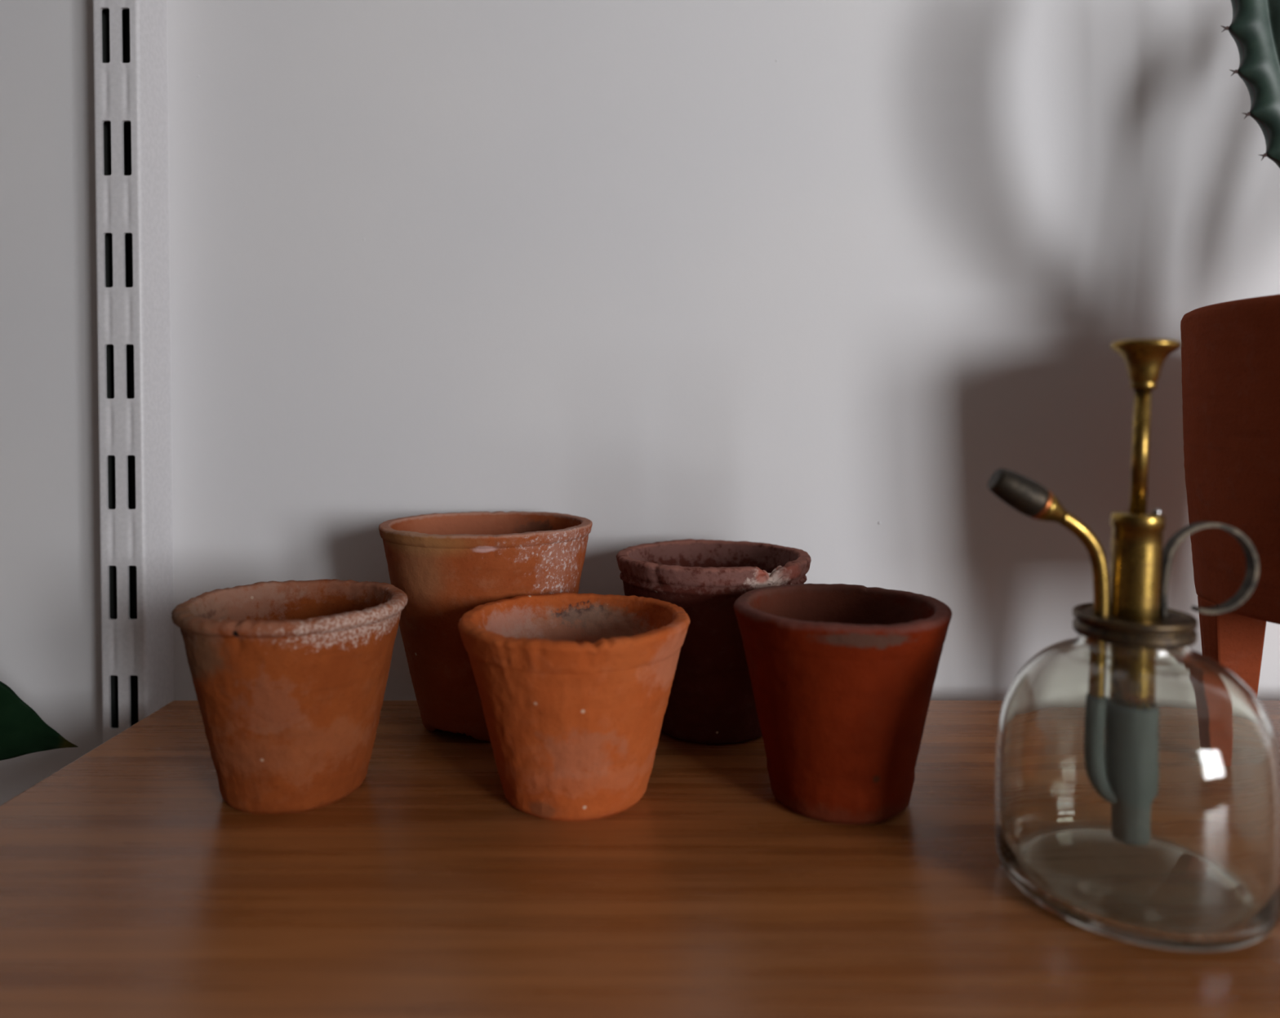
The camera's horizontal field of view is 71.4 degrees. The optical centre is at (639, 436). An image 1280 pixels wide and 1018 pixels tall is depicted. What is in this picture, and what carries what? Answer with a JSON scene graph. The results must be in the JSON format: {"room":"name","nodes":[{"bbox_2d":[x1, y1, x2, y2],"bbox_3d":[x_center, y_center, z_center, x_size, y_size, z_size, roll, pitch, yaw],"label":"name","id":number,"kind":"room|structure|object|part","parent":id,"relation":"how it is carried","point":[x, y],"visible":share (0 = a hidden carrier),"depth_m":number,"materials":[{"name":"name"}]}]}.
{"room":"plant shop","nodes":[
{"label":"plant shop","id":0,"kind":"room"},
{"bbox_2d":[0,0,1279,805],"bbox_3d":[0.125,0.167,0.487,3.250,2.400,0.121,0,1,0],"label":"wall","id":1,"kind":"structure","parent":0,"point":[806,275],"depth_m":0.42,"materials":[{"name":"paint"}]},
{"bbox_2d":[93,0,174,742],"bbox_3d":[-0.234,0.093,0.414,0.021,1.250,0.024,0,1,0],"label":"upright","id":2,"kind":"object","parent":1,"relation":"attached to","point":[130,42],"visible":0.67,"depth_m":0.40,"materials":[{"name":"metal"}]},
{"bbox_2d":[0,700,1279,1017],"bbox_3d":[0.295,0.131,0.235,1.010,0.018,0.334,0,1,0],"label":"wooden shelf","id":3,"kind":"object","parent":2,"relation":"attached to","point":[131,887],"visible":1,"depth_m":0.23,"materials":[{"name":"brown wood"}]},
{"bbox_2d":[171,578,408,813],"bbox_3d":[-0.118,0.088,0.306,0.077,0.066,0.077,0,1,0],"label":"terracotta pot","id":4,"kind":"object","parent":3,"relation":"on","point":[290,677],"visible":1,"depth_m":0.28,"materials":[{"name":"ceramic"}]},
{"bbox_2d":[378,511,592,742],"bbox_3d":[-0.064,0.077,0.372,0.087,0.084,0.087,-1,1,-31],"label":"terracotta pot","id":5,"kind":"object","parent":3,"relation":"on","point":[446,565],"visible":0.74,"depth_m":0.34,"materials":[{"name":"ceramic"}]},
{"bbox_2d":[457,592,689,820],"bbox_3d":[-0.022,0.090,0.302,0.077,0.061,0.077,0,1,11],"label":"terracotta pot","id":6,"kind":"object","parent":3,"relation":"on","point":[574,689],"visible":1,"depth_m":0.28,"materials":[{"name":"ceramic"}]},
{"bbox_2d":[616,538,811,743],"bbox_3d":[0.030,0.083,0.369,0.080,0.072,0.079,-1,1,-32],"label":"terracotta pot","id":7,"kind":"object","parent":3,"relation":"on","point":[711,700],"visible":0.66,"depth_m":0.34,"materials":[{"name":"red ceramic"}]},
{"bbox_2d":[733,583,951,824],"bbox_3d":[0.067,0.088,0.297,0.071,0.066,0.070,0,1,-17],"label":"terracotta pot","id":8,"kind":"object","parent":3,"relation":"on","point":[842,676],"visible":1,"depth_m":0.27,"materials":[{"name":"red ceramic"}]},
{"bbox_2d":[987,338,1279,952],"bbox_3d":[0.133,0.048,0.240,0.069,0.148,0.069,-1,1,-32],"label":"plant mister","id":9,"kind":"object","parent":3,"relation":"on","point":[1137,775],"visible":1,"depth_m":0.22,"materials":[{"name":"clear glass"}]},
{"bbox_2d":[1030,489,1053,519],"bbox_3d":[0.108,0.018,0.239,0.005,0.008,0.009,0,1,0],"label":"washer","id":10,"kind":"object","parent":9,"relation":"in","point":[1041,500],"depth_m":0.24,"materials":[{"name":"orange metal"}]},
{"bbox_3d":[0.119,0.034,0.240,0.015,0.030,0.004,0,1,0],"label":"spout","id":11,"kind":"part","parent":9,"relation":"part of","materials":[{"name":"gold metal"}]},
{"bbox_2d":[994,634,1279,952],"bbox_3d":[0.133,0.086,0.241,0.069,0.073,0.069,0,1,0],"label":"bottle","id":12,"kind":"object","parent":9,"relation":"attached to","point":[1137,776],"depth_m":0.21,"materials":[{"name":"clear glass"}]},
{"bbox_3d":[0.134,0.004,0.239,0.004,0.034,0.004,2,1,0],"label":"plunger rod","id":13,"kind":"part","parent":9,"relation":"part of","materials":[{"name":"gold metal"}]},
{"bbox_3d":[0.135,-0.019,0.239,0.017,0.013,0.017,2,1,0],"label":"plunger knob","id":14,"kind":"part","parent":9,"relation":"part of","materials":[{"name":"gold metal"}]},
{"bbox_2d":[1180,293,1279,697],"bbox_3d":[0.263,0.037,0.316,0.124,0.168,0.124,0,1,-17],"label":"planter","id":15,"kind":"object","parent":3,"relation":"on","point":[1230,350],"visible":0.9,"depth_m":0.31,"materials":[{"name":"ceramic"}]},
{"bbox_2d":[1220,0,1279,168],"bbox_3d":[0.288,-0.129,0.320,0.183,0.172,0.068,0,1,0],"label":"cactus","id":16,"kind":"object","parent":15,"relation":"on","point":[1255,26],"visible":1,"depth_m":0.30,"materials":[{"name":"green plant"}]},
{"bbox_3d":[-0.482,0.431,0.259,0.535,0.018,0.298,0,1,0],"label":"shelf","id":17,"kind":"object","parent":2,"relation":"attached to","visible":0},
{"bbox_2d":[0,680,78,760],"bbox_3d":[-0.370,0.257,0.322,0.261,0.327,0.134,0,1,0],"label":"leaf","id":18,"kind":"object","parent":17,"relation":"on","point":[23,731],"visible":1,"depth_m":0.38,"materials":[{"name":"green plant"}]}
]}

